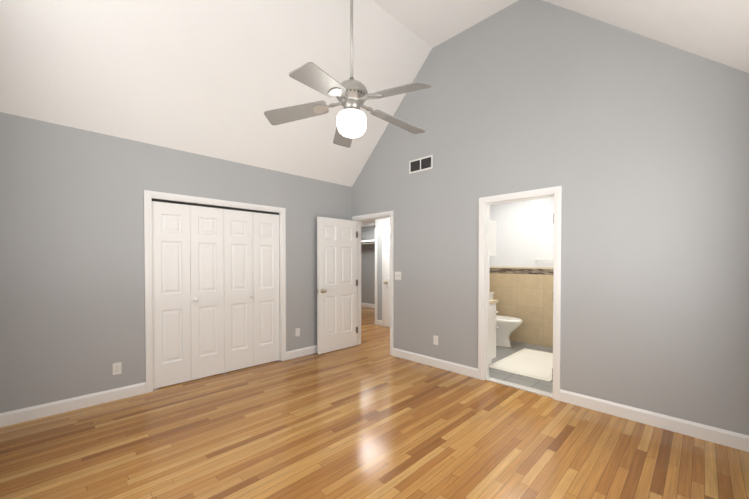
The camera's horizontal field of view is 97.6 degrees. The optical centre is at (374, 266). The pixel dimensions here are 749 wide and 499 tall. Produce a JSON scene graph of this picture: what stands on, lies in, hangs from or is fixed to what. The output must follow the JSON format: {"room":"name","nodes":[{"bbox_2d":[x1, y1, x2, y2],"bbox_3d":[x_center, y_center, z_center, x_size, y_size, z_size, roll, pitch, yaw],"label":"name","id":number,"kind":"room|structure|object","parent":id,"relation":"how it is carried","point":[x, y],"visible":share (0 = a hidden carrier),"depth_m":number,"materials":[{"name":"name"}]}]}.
{"room":"empty bedroom","nodes":[
{"label":"empty bedroom","id":0,"kind":"room"},
{"bbox_2d":[0,112,351,412],"bbox_3d":[-1.829,0.009,4.046,4.240,2.600,0.120,-1,1,-45],"label":"wall","id":1,"kind":"structure","parent":0,"point":[72,298],"depth_m":3.10,"materials":[{"name":"paint"}]},
{"bbox_2d":[0,382,145,427],"bbox_3d":[-2.781,1.266,3.020,1.121,0.115,0.016,-1,1,-45],"label":"baseboard","id":2,"kind":"structure","parent":1,"relation":"attached to","point":[66,405],"depth_m":2.99,"materials":[{"name":"white wood"}]},
{"bbox_2d":[113,362,121,374],"bbox_3d":[-2.551,1.011,3.248,0.070,0.115,0.008,-1,1,-45],"label":"electrical outlet","id":3,"kind":"object","parent":1,"relation":"attached to","point":[117,368],"visible":1,"depth_m":3.25,"materials":[{"name":"white plastic"}]},
{"bbox_2d":[152,201,190,388],"bbox_3d":[-2.239,0.303,3.620,0.367,2.000,0.030,-1,1,-45],"label":"closet door","id":4,"kind":"structure","parent":1,"relation":"in","point":[171,281],"depth_m":3.60,"materials":[{"name":"white wood"}]},
{"bbox_2d":[190,205,224,379],"bbox_3d":[-1.956,0.300,3.860,0.367,2.000,0.089,-1,1,-45],"label":"closet door","id":5,"kind":"structure","parent":1,"relation":"in","point":[207,280],"depth_m":3.87,"materials":[{"name":"white wood"}]},
{"bbox_2d":[143,190,285,392],"bbox_3d":[-1.850,0.254,4.016,1.629,2.110,0.138,-1,1,-45],"label":"trim","id":6,"kind":"structure","parent":1,"relation":"attached to","point":[148,195],"depth_m":3.57,"materials":[{"name":"white wood"}]},
{"bbox_2d":[152,198,279,389],"bbox_3d":[-1.840,0.290,4.006,1.481,2.039,0.050,-1,1,-45],"label":"trim","id":7,"kind":"structure","parent":1,"relation":"attached to","point":[193,204],"depth_m":3.89,"materials":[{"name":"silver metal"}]},
{"bbox_2d":[223,209,253,371],"bbox_3d":[-1.695,0.296,4.121,0.367,2.000,0.089,-1,1,-45],"label":"closet door","id":8,"kind":"structure","parent":1,"relation":"in","point":[238,300],"depth_m":4.13,"materials":[{"name":"white wood"}]},
{"bbox_2d":[253,212,279,365],"bbox_3d":[-1.454,0.292,4.403,0.367,2.000,0.030,-1,1,-45],"label":"closet door","id":9,"kind":"structure","parent":1,"relation":"in","point":[266,284],"depth_m":4.39,"materials":[{"name":"white wood"}]},
{"bbox_2d":[295,328,299,336],"bbox_3d":[-1.101,0.940,4.696,0.070,0.115,0.008,-1,1,-45],"label":"electrical outlet","id":10,"kind":"object","parent":1,"relation":"attached to","point":[297,331],"visible":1,"depth_m":4.69,"materials":[{"name":"white plastic"}]},
{"bbox_2d":[286,345,316,359],"bbox_3d":[-0.801,1.238,4.997,1.226,0.115,0.014,-1,1,-45],"label":"baseboard","id":11,"kind":"structure","parent":1,"relation":"attached to","point":[301,352],"depth_m":4.73,"materials":[{"name":"white wood"}]},
{"bbox_2d":[361,220,374,226],"bbox_3d":[-0.406,-1.237,7.924,3.280,0.100,6.020,-1,1,-45],"label":"ceiling","id":12,"kind":"structure","parent":0,"point":[368,223],"depth_m":9.15,"materials":[{"name":"paint"}]},
{"bbox_2d":[361,226,374,303],"bbox_3d":[-0.006,0.006,9.777,0.120,2.440,3.990,-1,1,-45],"label":"wall","id":13,"kind":"structure","parent":0,"point":[367,272],"depth_m":9.88,"materials":[{"name":"paint"}]},
{"bbox_2d":[361,303,373,307],"bbox_3d":[-0.053,1.170,9.746,0.014,0.115,3.750,-1,1,-45],"label":"trim","id":14,"kind":"structure","parent":13,"relation":"attached to","point":[362,304],"depth_m":9.89,"materials":[{"name":"white wood"}]},
{"bbox_2d":[361,239,374,243],"bbox_3d":[-0.155,-0.724,9.582,0.348,0.134,3.600,-1,1,-45],"label":"shelf","id":15,"kind":"object","parent":13,"relation":"attached to","point":[367,240],"visible":0.27,"depth_m":9.38,"materials":[{"name":"white wood"}]},
{"bbox_2d":[0,306,748,498],"bbox_3d":[-0.676,1.342,5.231,7.520,0.100,9.260,-1,1,-45],"label":"floor","id":16,"kind":"structure","parent":0,"point":[369,417],"depth_m":2.45,"materials":[{"name":"brown wood"}]},
{"bbox_2d":[0,0,748,186],"bbox_3d":[-0.218,-2.118,2.402,4.280,1.700,4.760,-1,1,-45],"label":"ceiling","id":17,"kind":"structure","parent":0,"point":[212,78],"depth_m":3.17,"materials":[{"name":"paint"}]},
{"bbox_2d":[264,0,431,147],"bbox_3d":[-0.140,-1.893,2.442,1.284,1.831,1.247,-1,1,-45],"label":"ceiling fan","id":18,"kind":"object","parent":17,"relation":"hanging from","point":[351,94],"visible":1,"depth_m":2.40,"materials":[{"name":"silver metal"}]},
{"bbox_2d":[375,218,389,319],"bbox_3d":[0.820,0.054,6.432,0.120,2.440,2.150,-1,1,-45],"label":"wall","id":19,"kind":"structure","parent":0,"point":[379,223],"depth_m":7.05,"materials":[{"name":"paint"}]},
{"bbox_2d":[374,226,389,325],"bbox_3d":[0.772,0.221,6.386,0.020,2.112,2.150,-1,1,-45],"label":"trim","id":20,"kind":"structure","parent":19,"relation":"attached to","point":[379,322],"depth_m":7.02,"materials":[{"name":"white wood"}]},
{"bbox_2d":[383,230,389,326],"bbox_3d":[0.451,0.253,6.638,0.104,2.020,0.750,-1,1,-45],"label":"hall door","id":21,"kind":"structure","parent":19,"relation":"in","point":[386,282],"depth_m":6.86,"materials":[{"name":"wood"}]},
{"bbox_2d":[489,341,552,392],"bbox_3d":[2.142,1.351,4.626,2.290,0.100,2.300,-1,1,-45],"label":"floor","id":22,"kind":"structure","parent":0,"point":[505,352],"depth_m":4.02,"materials":[{"name":"grey tile"}]},
{"bbox_2d":[489,299,497,364],"bbox_3d":[1.164,0.873,4.476,0.575,0.860,0.910,-1,1,-45],"label":"bathroom vanity","id":23,"kind":"object","parent":22,"relation":"on","point":[492,330],"visible":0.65,"depth_m":4.29,"materials":[{"name":"white wood"}]},
{"bbox_2d":[490,292,522,346],"bbox_3d":[2.036,0.865,5.425,0.486,0.848,0.795,-1,1,-45],"label":"toilet","id":24,"kind":"object","parent":22,"relation":"on","point":[506,325],"visible":0.4,"depth_m":5.26,"materials":[{"name":"ceramic"}]},
{"bbox_2d":[489,348,552,381],"bbox_3d":[2.177,1.296,4.441,1.280,0.014,0.750,-1,1,-45],"label":"bath rug","id":25,"kind":"object","parent":22,"relation":"on","point":[534,364],"visible":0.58,"depth_m":4.32,"materials":[{"name":"white fabric"}]},
{"bbox_2d":[490,197,553,347],"bbox_3d":[2.789,0.070,5.324,0.100,2.440,2.200,-1,1,-45],"label":"wall","id":26,"kind":"structure","parent":0,"point":[524,233],"depth_m":5.50,"materials":[{"name":"tile"}]},
{"bbox_2d":[490,266,553,268],"bbox_3d":[2.751,0.021,5.286,0.016,0.030,2.008,-1,1,-45],"label":"trim","id":27,"kind":"structure","parent":26,"relation":"attached to","point":[525,267],"depth_m":5.46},
{"bbox_2d":[352,0,748,435],"bbox_3d":[1.240,-0.759,3.878,0.120,4.140,4.680,-1,1,-45],"label":"wall","id":28,"kind":"structure","parent":0,"point":[635,146],"depth_m":3.00,"materials":[{"name":"paint"}]},
{"bbox_2d":[352,211,393,355],"bbox_3d":[0.004,0.238,5.130,0.156,2.110,0.908,-1,1,-45],"label":"door frame","id":29,"kind":"structure","parent":28,"relation":"attached to","point":[375,216],"depth_m":4.96,"materials":[{"name":"white wood"}]},
{"bbox_2d":[317,216,357,353],"bbox_3d":[-0.555,0.274,5.077,0.774,2.020,0.176,-1,1,-45],"label":"hall door","id":30,"kind":"structure","parent":29,"relation":"attached to","point":[337,285],"depth_m":5.03,"materials":[{"name":"wood"}]},
{"bbox_2d":[395,272,400,279],"bbox_3d":[0.333,0.129,4.703,0.013,0.115,0.115,-1,1,-45],"label":"light switch","id":31,"kind":"object","parent":28,"relation":"attached to","point":[397,275],"visible":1,"depth_m":4.70,"materials":[{"name":"white plastic"}]},
{"bbox_2d":[409,155,432,173],"bbox_3d":[0.619,-1.369,4.398,0.010,0.175,0.385,-1,1,-45],"label":"air vent","id":32,"kind":"object","parent":28,"relation":"in","point":[421,164],"visible":1,"depth_m":4.39,"materials":[{"name":"metal"}]},
{"bbox_2d":[433,335,437,344],"bbox_3d":[0.795,0.956,4.257,0.008,0.115,0.070,-1,1,-45],"label":"outlet","id":33,"kind":"object","parent":28,"relation":"attached to","point":[435,340],"visible":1,"depth_m":4.25,"materials":[{"name":"white plastic"}]},
{"bbox_2d":[393,348,477,378],"bbox_3d":[0.746,1.248,4.306,0.014,0.115,1.333,-1,1,-45],"label":"baseboard","id":34,"kind":"structure","parent":28,"relation":"attached to","point":[438,363],"depth_m":4.23,"materials":[{"name":"white wood"}]},
{"bbox_2d":[490,221,495,255],"bbox_3d":[1.154,-0.344,4.215,0.220,0.420,0.750,-1,1,-45],"label":"upper cabinet","id":35,"kind":"object","parent":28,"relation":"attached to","point":[492,238],"visible":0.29,"depth_m":3.96,"materials":[{"name":"white wood"}]},
{"bbox_2d":[485,377,552,397],"bbox_3d":[1.569,1.310,3.578,0.100,0.012,0.722,-1,1,-45],"label":"trim","id":36,"kind":"structure","parent":28,"relation":"attached to","point":[529,389],"depth_m":3.54,"materials":[{"name":"white wood"}]},
{"bbox_2d":[478,186,561,400],"bbox_3d":[1.569,0.261,3.563,0.156,2.110,0.865,-1,1,-45],"label":"door frame","id":37,"kind":"structure","parent":28,"relation":"attached to","point":[555,192],"depth_m":3.62,"materials":[{"name":"wood"}]},
{"bbox_2d":[560,389,748,451],"bbox_3d":[2.283,1.270,2.769,0.016,0.115,1.291,-1,1,-45],"label":"baseboard","id":38,"kind":"structure","parent":28,"relation":"attached to","point":[735,440],"depth_m":2.69,"materials":[{"name":"white wood"}]}
]}

